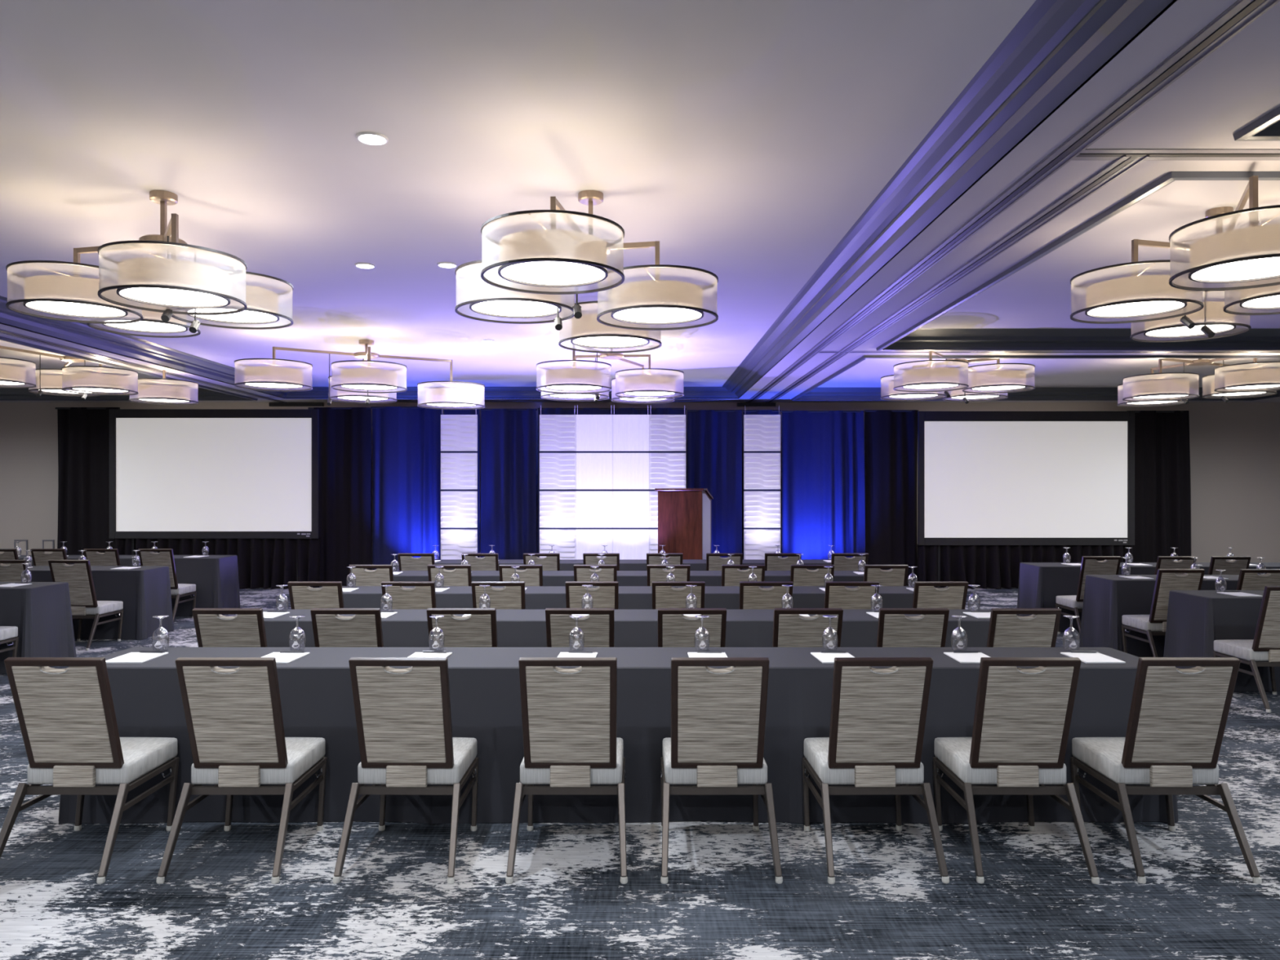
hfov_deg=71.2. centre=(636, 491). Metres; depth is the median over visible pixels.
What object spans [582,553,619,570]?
banquet chair
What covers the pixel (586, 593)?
bowl
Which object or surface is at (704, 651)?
pen
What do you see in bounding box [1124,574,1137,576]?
pen
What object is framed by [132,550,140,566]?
water goblet
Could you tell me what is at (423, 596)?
banquet chair
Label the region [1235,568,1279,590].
banquet chair
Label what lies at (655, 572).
banquet chair
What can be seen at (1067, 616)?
water goblet
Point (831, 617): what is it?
water goblet
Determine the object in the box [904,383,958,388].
diffuser
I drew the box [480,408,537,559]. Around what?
drape
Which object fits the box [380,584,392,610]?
water goblet
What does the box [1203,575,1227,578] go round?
notepad
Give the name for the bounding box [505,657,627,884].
banquet chair
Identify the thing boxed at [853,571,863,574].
notepad
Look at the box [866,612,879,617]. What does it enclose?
notepad
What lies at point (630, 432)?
panel column
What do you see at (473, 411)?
frame
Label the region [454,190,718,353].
drum chandelier
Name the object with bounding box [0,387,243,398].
trim
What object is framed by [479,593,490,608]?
bowl
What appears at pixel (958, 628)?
bowl
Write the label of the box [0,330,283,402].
trim
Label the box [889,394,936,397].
diffuser
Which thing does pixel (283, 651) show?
pen
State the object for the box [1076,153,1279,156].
trim
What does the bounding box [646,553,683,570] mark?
banquet chair
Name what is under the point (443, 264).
recessed light
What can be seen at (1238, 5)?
trim
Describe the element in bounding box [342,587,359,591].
notepad
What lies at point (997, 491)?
projection screen
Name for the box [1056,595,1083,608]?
seat cushion
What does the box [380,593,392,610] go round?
bowl
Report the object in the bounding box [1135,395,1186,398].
diffuser
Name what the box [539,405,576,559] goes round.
panel column
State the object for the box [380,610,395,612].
pen
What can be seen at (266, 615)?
notepad
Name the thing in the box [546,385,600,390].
diffuser
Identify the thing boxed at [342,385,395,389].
diffuser
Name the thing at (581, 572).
banquet chair
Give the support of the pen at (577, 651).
on the notepad at (562, 654)
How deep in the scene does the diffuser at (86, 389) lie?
10.94 m
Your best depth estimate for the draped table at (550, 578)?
9.22 m
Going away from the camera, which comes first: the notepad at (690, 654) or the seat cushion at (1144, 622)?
the notepad at (690, 654)
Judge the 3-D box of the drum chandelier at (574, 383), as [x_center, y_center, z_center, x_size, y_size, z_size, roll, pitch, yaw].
[-0.297,-1.387,10.402,1.473,0.717,2.557,0,0,44]
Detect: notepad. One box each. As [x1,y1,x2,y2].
[0,583,31,586]
[105,652,168,663]
[110,566,141,569]
[183,555,207,557]
[262,612,289,618]
[262,652,310,663]
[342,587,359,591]
[381,612,397,617]
[392,571,403,574]
[408,652,452,657]
[435,587,449,591]
[557,652,597,657]
[687,652,727,657]
[810,652,853,663]
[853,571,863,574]
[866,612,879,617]
[943,652,990,662]
[963,612,991,617]
[1060,652,1125,663]
[1061,563,1080,565]
[1119,575,1153,578]
[1123,563,1152,565]
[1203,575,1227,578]
[1217,591,1262,596]
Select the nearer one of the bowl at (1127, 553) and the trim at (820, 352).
the trim at (820, 352)
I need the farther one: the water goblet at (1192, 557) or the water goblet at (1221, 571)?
the water goblet at (1192, 557)
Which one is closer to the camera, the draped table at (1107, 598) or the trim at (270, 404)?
the draped table at (1107, 598)
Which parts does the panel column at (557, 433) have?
panel, panel, panel, panel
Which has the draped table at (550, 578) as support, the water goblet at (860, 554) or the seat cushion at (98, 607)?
the water goblet at (860, 554)
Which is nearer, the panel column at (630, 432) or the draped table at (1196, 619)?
the draped table at (1196, 619)
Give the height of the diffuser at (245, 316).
0.001 m
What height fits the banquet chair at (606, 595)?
0.923 m
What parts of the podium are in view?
panel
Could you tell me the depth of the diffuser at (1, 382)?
10.12 m
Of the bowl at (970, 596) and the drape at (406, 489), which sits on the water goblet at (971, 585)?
the bowl at (970, 596)
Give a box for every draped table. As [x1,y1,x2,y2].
[0,582,76,673]
[17,555,240,616]
[27,565,173,639]
[58,647,1178,824]
[233,608,991,647]
[342,586,914,608]
[393,570,863,586]
[435,559,831,570]
[1016,562,1279,632]
[1079,574,1239,657]
[1163,590,1279,691]
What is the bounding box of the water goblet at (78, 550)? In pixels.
[78,550,86,559]
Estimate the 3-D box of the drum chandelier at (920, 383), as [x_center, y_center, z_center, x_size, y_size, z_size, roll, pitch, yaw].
[3.860,-1.431,10.850,1.915,0.631,2.475,0,0,0]
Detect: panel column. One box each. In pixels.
[440,405,477,559]
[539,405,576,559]
[576,405,612,559]
[613,405,648,559]
[649,405,685,553]
[743,405,780,559]
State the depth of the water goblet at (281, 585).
6.46 m
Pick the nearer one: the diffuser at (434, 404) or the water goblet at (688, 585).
the water goblet at (688, 585)
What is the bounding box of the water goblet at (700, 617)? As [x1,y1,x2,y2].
[693,615,709,651]
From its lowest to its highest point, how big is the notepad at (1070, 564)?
0.007 m
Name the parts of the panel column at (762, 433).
panel, panel, panel, panel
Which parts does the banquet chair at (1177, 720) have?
leg, leg, seat frame, leg, frame, leg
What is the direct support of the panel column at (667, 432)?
on the stage platform
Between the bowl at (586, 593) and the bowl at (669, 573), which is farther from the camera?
the bowl at (669, 573)
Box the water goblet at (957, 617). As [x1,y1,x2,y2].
[951,615,967,651]
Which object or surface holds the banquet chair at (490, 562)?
on the floor
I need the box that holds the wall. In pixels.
[0,402,1279,562]
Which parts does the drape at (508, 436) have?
rod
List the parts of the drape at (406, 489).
rod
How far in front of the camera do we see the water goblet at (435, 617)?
4.86 m
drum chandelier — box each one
[0,345,198,404]
[5,190,293,337]
[234,339,484,409]
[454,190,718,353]
[536,343,684,404]
[880,351,1035,404]
[1070,175,1279,342]
[1117,358,1279,406]
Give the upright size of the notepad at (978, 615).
0.007 m
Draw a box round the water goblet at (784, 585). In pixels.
[781,584,793,608]
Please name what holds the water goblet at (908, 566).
on the draped table at (365, 597)
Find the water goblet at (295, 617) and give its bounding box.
[288,615,305,650]
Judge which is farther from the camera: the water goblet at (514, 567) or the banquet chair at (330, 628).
the water goblet at (514, 567)
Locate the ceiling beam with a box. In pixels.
[887,328,1279,346]
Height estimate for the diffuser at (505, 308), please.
0.001 m
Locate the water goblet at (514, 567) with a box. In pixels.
[511,566,519,581]
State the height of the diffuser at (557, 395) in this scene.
0.001 m
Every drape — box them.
[55,407,119,555]
[307,407,372,586]
[370,406,444,570]
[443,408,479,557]
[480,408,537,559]
[687,409,742,557]
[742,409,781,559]
[781,410,865,559]
[864,409,918,586]
[1126,410,1191,562]
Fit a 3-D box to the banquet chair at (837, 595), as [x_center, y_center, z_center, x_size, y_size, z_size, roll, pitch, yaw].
[1.691,1.168,7.241,0.510,0.923,0.667,0,0,1]
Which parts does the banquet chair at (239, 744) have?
leg, leg, frame, seat frame, leg, leg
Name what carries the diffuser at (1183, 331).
attached to the drum chandelier at (1250, 256)
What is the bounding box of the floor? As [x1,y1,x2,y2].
[0,585,1279,959]
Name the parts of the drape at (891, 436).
rod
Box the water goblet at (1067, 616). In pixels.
[1062,615,1079,651]
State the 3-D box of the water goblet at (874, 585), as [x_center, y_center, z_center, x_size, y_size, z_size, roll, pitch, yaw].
[1.738,0.775,6.470,0.085,0.190,0.085,0,0,0]
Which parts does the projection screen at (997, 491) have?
frame rail, frame rail, frame rail, frame rail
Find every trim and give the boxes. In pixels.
[0,0,1175,398]
[0,328,286,402]
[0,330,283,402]
[0,336,257,400]
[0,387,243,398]
[268,402,324,406]
[737,402,775,406]
[746,0,1279,402]
[765,155,1149,402]
[791,355,1279,400]
[798,386,1279,398]
[817,351,1279,353]
[819,351,1279,352]
[875,171,1279,351]
[1071,149,1279,160]
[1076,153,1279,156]
[1232,106,1279,141]
[1263,120,1279,129]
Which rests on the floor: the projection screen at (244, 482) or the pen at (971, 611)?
the projection screen at (244, 482)
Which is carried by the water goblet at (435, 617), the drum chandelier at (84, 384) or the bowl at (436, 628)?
the bowl at (436, 628)
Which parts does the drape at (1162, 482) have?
rod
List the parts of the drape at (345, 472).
rod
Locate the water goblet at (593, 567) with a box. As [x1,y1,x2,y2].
[590,566,599,586]
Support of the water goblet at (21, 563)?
on the draped table at (41, 611)
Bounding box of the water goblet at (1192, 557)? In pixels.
[1190,557,1199,568]
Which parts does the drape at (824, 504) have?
rod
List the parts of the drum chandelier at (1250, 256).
lamp shade, arm, arm, lamp shade, stem, lamp shade, lamp shade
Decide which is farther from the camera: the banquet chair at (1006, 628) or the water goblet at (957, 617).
the banquet chair at (1006, 628)
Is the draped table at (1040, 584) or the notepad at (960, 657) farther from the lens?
the draped table at (1040, 584)
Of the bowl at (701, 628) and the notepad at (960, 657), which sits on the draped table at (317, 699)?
the notepad at (960, 657)
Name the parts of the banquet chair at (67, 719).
leg, frame, leg, seat frame, leg, leg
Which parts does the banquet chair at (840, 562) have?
frame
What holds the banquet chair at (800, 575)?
on the floor
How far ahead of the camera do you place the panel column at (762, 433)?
14.09 m
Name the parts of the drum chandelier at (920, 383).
lamp shade, arm, lamp shade, arm, arm, lamp shade, arm, lamp shade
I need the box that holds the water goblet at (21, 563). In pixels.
[21,563,31,582]
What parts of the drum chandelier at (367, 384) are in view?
lamp shade, arm, lamp shade, stem, arm, lamp shade, arm, lamp shade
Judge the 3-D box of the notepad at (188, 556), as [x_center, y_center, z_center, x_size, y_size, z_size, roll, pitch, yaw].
[-5.849,0.867,11.865,0.200,0.007,0.270,0,0,3]
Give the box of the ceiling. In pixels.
[0,0,1279,387]
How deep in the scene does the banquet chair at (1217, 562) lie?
9.73 m
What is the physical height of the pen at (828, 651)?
0.010 m
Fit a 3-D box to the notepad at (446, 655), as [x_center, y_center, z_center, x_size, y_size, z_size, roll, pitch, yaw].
[-1.093,0.867,4.655,0.200,0.007,0.270,0,0,2]
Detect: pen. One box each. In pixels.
[14,582,28,583]
[139,650,164,653]
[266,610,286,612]
[280,650,306,653]
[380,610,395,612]
[422,650,448,653]
[568,650,595,653]
[697,650,724,653]
[821,650,848,653]
[953,650,980,653]
[970,610,991,612]
[1071,650,1098,653]
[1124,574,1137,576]
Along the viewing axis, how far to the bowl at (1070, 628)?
4.86 m
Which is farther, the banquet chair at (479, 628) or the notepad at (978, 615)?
the notepad at (978, 615)
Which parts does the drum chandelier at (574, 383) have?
lamp shade, lamp shade, arm, arm, arm, arm, lamp shade, lamp shade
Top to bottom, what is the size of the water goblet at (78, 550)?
0.190 m
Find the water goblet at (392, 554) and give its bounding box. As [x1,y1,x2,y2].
[391,554,398,570]
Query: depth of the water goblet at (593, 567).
8.05 m
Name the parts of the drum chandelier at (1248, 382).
lamp shade, lamp shade, arm, arm, arm, arm, lamp shade, lamp shade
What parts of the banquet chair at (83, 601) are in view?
frame, leg, leg, seat frame, leg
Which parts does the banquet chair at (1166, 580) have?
leg, seat frame, leg, frame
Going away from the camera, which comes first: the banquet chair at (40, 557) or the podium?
the banquet chair at (40, 557)
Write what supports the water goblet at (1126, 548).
on the draped table at (1040, 584)
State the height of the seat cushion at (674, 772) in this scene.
0.110 m
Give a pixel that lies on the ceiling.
(746, 139)
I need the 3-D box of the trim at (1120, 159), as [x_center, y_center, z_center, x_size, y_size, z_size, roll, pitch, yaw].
[2.345,-1.580,10.010,0.134,0.020,11.640,0,0,0]
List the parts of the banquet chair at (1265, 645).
seat frame, leg, frame, leg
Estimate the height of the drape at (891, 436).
3.013 m
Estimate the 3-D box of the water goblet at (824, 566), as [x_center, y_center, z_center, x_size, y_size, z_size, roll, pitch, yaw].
[1.734,0.775,8.070,0.085,0.190,0.085,0,0,0]
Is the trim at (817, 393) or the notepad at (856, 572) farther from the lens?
the trim at (817, 393)
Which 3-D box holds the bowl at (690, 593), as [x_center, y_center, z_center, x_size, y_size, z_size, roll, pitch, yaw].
[0.396,0.805,6.470,0.085,0.130,0.085,0,0,0]
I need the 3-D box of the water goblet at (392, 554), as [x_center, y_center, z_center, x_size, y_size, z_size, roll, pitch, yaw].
[-2.620,0.775,9.670,0.085,0.190,0.085,0,0,0]
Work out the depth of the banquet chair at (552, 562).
10.21 m
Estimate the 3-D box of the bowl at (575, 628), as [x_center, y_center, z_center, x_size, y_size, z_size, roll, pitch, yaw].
[-0.327,0.805,4.870,0.085,0.130,0.085,0,0,0]
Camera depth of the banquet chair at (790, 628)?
5.41 m
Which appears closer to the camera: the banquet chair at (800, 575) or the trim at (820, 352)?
the banquet chair at (800, 575)
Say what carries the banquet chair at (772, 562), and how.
on the floor
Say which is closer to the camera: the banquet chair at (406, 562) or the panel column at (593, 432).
the banquet chair at (406, 562)
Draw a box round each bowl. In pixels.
[21,569,31,582]
[151,626,168,651]
[275,593,288,611]
[288,626,305,650]
[346,573,355,586]
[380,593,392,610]
[428,626,444,651]
[434,573,444,586]
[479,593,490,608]
[568,626,584,650]
[581,593,593,608]
[590,573,599,586]
[666,573,675,586]
[685,593,697,608]
[693,626,709,651]
[747,573,757,581]
[781,593,793,608]
[822,626,837,650]
[823,573,833,587]
[871,593,882,611]
[907,573,917,587]
[951,626,967,651]
[967,593,980,611]
[1062,552,1071,563]
[1062,626,1079,651]
[1121,563,1130,575]
[1124,552,1133,563]
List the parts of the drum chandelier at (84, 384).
lamp shade, arm, lamp shade, arm, lamp shade, arm, arm, lamp shade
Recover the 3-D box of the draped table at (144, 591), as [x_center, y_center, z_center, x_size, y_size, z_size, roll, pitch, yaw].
[-7.326,1.250,10.140,3.861,0.760,0.721,0,0,0]
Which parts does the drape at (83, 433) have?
rod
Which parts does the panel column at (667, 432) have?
panel, panel, panel, panel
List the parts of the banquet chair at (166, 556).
frame, leg, seat frame, leg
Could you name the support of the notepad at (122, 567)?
on the draped table at (144, 591)
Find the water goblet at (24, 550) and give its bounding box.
[23,550,32,566]
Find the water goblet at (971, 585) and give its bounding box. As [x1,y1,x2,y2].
[967,584,980,611]
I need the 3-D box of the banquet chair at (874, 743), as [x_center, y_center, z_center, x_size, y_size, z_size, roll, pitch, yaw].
[1.045,1.168,4.041,0.510,0.923,0.667,0,0,-1]
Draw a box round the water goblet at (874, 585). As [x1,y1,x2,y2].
[871,584,882,611]
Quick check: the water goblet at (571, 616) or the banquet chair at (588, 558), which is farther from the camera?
the banquet chair at (588, 558)
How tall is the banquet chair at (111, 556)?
0.923 m
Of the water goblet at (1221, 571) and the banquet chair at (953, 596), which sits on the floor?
the banquet chair at (953, 596)
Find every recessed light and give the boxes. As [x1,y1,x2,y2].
[355,131,388,145]
[355,262,375,268]
[436,262,457,267]
[481,339,494,342]
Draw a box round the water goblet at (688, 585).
[685,584,697,608]
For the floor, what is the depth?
3.68 m
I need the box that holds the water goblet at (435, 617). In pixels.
[428,615,444,651]
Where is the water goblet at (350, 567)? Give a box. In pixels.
[346,566,355,586]
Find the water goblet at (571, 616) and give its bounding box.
[568,615,584,650]
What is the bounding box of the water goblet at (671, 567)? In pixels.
[666,566,675,586]
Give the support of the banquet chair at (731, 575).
on the floor
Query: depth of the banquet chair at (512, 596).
7.00 m
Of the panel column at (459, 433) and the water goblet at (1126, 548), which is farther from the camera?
the panel column at (459, 433)
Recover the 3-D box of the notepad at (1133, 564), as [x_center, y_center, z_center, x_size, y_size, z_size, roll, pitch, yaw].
[5.937,0.867,10.585,0.200,0.007,0.270,0,0,2]
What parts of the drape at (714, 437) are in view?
rod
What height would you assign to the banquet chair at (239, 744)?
0.923 m
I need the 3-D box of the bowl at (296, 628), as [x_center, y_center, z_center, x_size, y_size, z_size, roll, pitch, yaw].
[-1.850,0.805,4.870,0.085,0.130,0.085,0,0,0]
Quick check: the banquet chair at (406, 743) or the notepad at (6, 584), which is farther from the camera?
the notepad at (6, 584)
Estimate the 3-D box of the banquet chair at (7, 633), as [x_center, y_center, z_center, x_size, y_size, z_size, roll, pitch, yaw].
[-5.731,1.168,7.631,0.510,0.923,0.667,0,0,-1]
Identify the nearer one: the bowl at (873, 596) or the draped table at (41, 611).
the bowl at (873, 596)
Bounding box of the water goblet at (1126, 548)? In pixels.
[1124,547,1133,563]
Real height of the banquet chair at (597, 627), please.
0.923 m
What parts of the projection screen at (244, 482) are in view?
frame rail, frame rail, frame rail, frame rail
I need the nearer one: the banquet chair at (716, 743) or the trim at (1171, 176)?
the banquet chair at (716, 743)
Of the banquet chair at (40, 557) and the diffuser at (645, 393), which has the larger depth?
the banquet chair at (40, 557)
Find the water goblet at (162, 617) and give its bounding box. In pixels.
[151,615,168,651]
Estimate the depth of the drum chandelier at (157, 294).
5.19 m
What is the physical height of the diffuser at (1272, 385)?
0.001 m
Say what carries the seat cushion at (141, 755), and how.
on the banquet chair at (67, 719)
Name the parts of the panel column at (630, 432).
panel, panel, panel, panel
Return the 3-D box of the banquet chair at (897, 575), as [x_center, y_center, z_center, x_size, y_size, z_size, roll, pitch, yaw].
[2.405,1.168,8.841,0.510,0.923,0.667,0,0,1]
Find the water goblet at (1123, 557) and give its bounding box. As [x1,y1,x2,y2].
[1121,557,1130,575]
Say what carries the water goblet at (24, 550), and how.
on the draped table at (144, 591)
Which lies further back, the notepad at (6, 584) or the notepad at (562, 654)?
the notepad at (6, 584)
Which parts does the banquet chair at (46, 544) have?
frame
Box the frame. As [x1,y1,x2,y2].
[537,408,686,557]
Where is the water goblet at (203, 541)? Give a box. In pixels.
[202,541,208,555]
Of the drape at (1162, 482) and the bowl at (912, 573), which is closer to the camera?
the bowl at (912, 573)
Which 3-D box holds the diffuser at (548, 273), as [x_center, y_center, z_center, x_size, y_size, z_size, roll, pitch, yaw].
[-0.410,-1.074,4.390,0.512,0.001,0.512,0,0,0]
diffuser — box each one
[0,381,22,384]
[26,301,124,316]
[40,389,89,393]
[74,387,126,391]
[106,320,185,331]
[119,287,227,306]
[141,399,188,401]
[187,308,276,322]
[245,382,301,387]
[337,396,386,399]
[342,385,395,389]
[427,403,474,406]
[471,300,559,315]
[501,261,604,284]
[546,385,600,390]
[550,394,595,397]
[573,336,647,346]
[613,307,701,322]
[620,397,665,400]
[625,391,674,395]
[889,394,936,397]
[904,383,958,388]
[953,395,997,398]
[972,386,1024,390]
[1088,301,1184,316]
[1130,400,1177,404]
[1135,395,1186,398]
[1146,324,1232,336]
[1191,257,1279,280]
[1213,391,1265,395]
[1225,384,1279,389]
[1242,295,1279,307]
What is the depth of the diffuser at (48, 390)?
11.57 m
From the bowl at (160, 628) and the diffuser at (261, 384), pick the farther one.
the diffuser at (261, 384)
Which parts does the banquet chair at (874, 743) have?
leg, leg, seat frame, frame, leg, leg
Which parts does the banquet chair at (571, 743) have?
leg, leg, frame, seat frame, leg, leg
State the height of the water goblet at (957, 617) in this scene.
0.190 m
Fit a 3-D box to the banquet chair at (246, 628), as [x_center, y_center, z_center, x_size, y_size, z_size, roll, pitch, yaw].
[-2.470,1.168,5.641,0.510,0.923,0.667,0,0,0]
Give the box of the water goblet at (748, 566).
[747,566,757,581]
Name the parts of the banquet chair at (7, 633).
seat frame, leg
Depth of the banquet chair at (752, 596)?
7.00 m
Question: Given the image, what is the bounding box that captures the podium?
[654,488,713,559]
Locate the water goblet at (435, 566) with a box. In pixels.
[434,566,444,586]
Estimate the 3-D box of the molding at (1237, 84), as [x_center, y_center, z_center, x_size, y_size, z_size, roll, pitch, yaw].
[0.000,-1.668,4.425,26.000,0.176,22.850,0,0,0]
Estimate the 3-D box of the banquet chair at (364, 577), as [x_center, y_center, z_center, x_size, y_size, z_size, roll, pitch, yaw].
[-2.557,1.168,8.841,0.510,0.923,0.667,0,0,0]
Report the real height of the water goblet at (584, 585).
0.190 m
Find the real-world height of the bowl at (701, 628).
0.130 m
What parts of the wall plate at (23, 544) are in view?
plate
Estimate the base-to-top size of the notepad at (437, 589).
0.007 m
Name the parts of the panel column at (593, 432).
panel, panel, panel, panel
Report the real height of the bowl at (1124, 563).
0.130 m
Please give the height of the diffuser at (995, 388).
0.001 m
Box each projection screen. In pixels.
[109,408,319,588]
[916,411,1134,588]
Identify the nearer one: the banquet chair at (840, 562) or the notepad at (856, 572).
the notepad at (856, 572)
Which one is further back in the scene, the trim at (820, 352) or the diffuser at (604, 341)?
the trim at (820, 352)
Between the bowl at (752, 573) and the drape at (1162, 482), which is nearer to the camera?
the bowl at (752, 573)
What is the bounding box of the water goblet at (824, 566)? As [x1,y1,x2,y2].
[823,566,833,587]
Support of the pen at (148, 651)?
on the notepad at (131, 657)
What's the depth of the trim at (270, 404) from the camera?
15.79 m
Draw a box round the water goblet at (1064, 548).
[1062,547,1071,563]
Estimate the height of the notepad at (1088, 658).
0.007 m
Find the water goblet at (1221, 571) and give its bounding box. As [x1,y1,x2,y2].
[1214,569,1226,591]
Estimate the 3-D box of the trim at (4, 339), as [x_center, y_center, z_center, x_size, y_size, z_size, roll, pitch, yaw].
[-9.465,-1.563,9.990,5.970,0.034,10.580,0,0,0]
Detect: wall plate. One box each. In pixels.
[13,539,27,555]
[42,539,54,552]
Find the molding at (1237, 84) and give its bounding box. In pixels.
[0,0,1279,402]
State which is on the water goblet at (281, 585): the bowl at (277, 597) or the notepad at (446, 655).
the bowl at (277, 597)
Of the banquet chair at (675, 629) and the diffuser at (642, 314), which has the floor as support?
the banquet chair at (675, 629)
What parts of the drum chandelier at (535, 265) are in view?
lamp shade, lamp shade, arm, stem, arm, lamp shade, arm, lamp shade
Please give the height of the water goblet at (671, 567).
0.190 m
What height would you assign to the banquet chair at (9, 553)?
0.923 m
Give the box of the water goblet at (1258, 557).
[1256,557,1266,573]
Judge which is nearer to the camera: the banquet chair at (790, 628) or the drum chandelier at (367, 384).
the banquet chair at (790, 628)
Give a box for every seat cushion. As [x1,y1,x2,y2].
[0,626,17,640]
[27,737,177,784]
[85,600,123,614]
[170,583,195,595]
[191,737,324,784]
[357,737,476,784]
[520,737,623,784]
[662,737,767,784]
[804,737,924,784]
[933,737,1066,784]
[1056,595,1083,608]
[1071,737,1218,784]
[1121,614,1162,631]
[1213,639,1268,661]
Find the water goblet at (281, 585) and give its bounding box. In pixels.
[275,584,288,611]
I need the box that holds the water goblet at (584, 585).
[581,584,593,608]
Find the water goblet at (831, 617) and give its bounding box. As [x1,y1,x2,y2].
[822,615,837,650]
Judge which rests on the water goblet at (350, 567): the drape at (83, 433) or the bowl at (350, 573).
the bowl at (350, 573)
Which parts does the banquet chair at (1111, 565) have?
leg, seat frame, leg, frame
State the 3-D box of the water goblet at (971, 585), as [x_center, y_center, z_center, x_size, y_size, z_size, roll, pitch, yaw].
[2.443,0.775,6.470,0.085,0.190,0.085,0,0,0]
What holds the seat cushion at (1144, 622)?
on the banquet chair at (1166, 580)
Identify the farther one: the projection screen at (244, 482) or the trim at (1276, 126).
the projection screen at (244, 482)
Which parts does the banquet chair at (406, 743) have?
leg, leg, frame, seat frame, leg, leg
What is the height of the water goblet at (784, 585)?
0.190 m
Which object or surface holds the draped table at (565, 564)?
on the floor
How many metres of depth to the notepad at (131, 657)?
4.64 m
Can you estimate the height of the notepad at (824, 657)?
0.007 m
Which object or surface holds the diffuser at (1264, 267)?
attached to the drum chandelier at (1250, 256)
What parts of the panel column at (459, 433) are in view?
panel, panel, panel, panel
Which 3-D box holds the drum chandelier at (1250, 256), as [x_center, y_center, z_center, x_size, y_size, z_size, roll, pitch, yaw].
[3.343,-1.367,5.225,1.415,0.757,2.564,0,0,43]
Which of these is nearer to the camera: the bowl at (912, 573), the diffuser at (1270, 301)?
the diffuser at (1270, 301)
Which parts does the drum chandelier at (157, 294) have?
lamp shade, arm, lamp shade, arm, stem, arm, lamp shade, arm, lamp shade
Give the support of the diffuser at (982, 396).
attached to the drum chandelier at (920, 383)
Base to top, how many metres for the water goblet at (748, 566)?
0.190 m
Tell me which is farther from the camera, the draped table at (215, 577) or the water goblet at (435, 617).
the draped table at (215, 577)
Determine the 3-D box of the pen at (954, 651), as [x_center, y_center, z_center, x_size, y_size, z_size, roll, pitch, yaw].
[1.765,0.858,4.773,0.142,0.010,0.010,0,0,-1]
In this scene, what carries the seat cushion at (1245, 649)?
on the banquet chair at (1265, 645)
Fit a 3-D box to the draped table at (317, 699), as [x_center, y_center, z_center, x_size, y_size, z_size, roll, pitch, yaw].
[-0.087,1.250,4.714,5.604,0.760,0.714,0,0,0]
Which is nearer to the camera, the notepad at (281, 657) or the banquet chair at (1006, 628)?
the notepad at (281, 657)
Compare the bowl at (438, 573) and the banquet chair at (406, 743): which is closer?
the banquet chair at (406, 743)
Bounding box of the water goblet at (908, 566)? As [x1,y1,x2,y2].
[907,566,917,587]
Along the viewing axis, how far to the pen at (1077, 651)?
4.77 m
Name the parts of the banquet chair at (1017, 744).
leg, leg, seat frame, frame, leg, leg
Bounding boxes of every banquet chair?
[0,548,18,564]
[0,560,30,582]
[0,626,18,657]
[0,657,178,884]
[30,548,68,565]
[48,560,124,650]
[83,548,120,565]
[137,548,196,622]
[155,657,327,884]
[191,608,266,647]
[287,581,344,608]
[310,608,383,647]
[333,657,479,884]
[348,564,393,586]
[381,581,436,608]
[397,553,435,570]
[426,608,497,647]
[427,564,471,586]
[461,553,498,570]
[471,581,525,608]
[498,564,542,586]
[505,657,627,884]
[523,553,559,570]
[545,608,614,647]
[564,581,618,608]
[573,564,617,581]
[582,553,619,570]
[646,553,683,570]
[647,564,690,586]
[652,581,705,608]
[657,608,726,647]
[660,657,782,884]
[706,553,742,570]
[721,564,764,586]
[738,581,793,608]
[764,553,801,570]
[772,608,843,647]
[790,564,834,586]
[801,657,949,884]
[824,581,879,608]
[831,553,868,570]
[863,564,908,586]
[876,608,949,647]
[912,581,968,608]
[932,657,1099,884]
[986,608,1061,647]
[1055,555,1121,634]
[1070,657,1262,884]
[1121,568,1204,657]
[1154,555,1196,574]
[1208,555,1250,574]
[1213,586,1279,712]
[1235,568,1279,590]
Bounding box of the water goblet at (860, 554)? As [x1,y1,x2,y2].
[857,554,866,570]
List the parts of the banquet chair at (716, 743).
leg, leg, seat frame, frame, leg, leg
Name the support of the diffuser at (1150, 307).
attached to the drum chandelier at (1250, 256)
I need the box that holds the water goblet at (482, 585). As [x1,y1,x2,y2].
[479,584,490,608]
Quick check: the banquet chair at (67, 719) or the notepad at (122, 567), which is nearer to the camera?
the banquet chair at (67, 719)
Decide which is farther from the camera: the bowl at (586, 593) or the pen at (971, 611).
the bowl at (586, 593)
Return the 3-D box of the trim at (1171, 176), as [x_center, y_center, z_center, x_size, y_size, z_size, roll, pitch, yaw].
[6.595,-1.563,7.130,7.910,0.034,5.440,0,0,0]
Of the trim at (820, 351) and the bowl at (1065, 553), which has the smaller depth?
the trim at (820, 351)

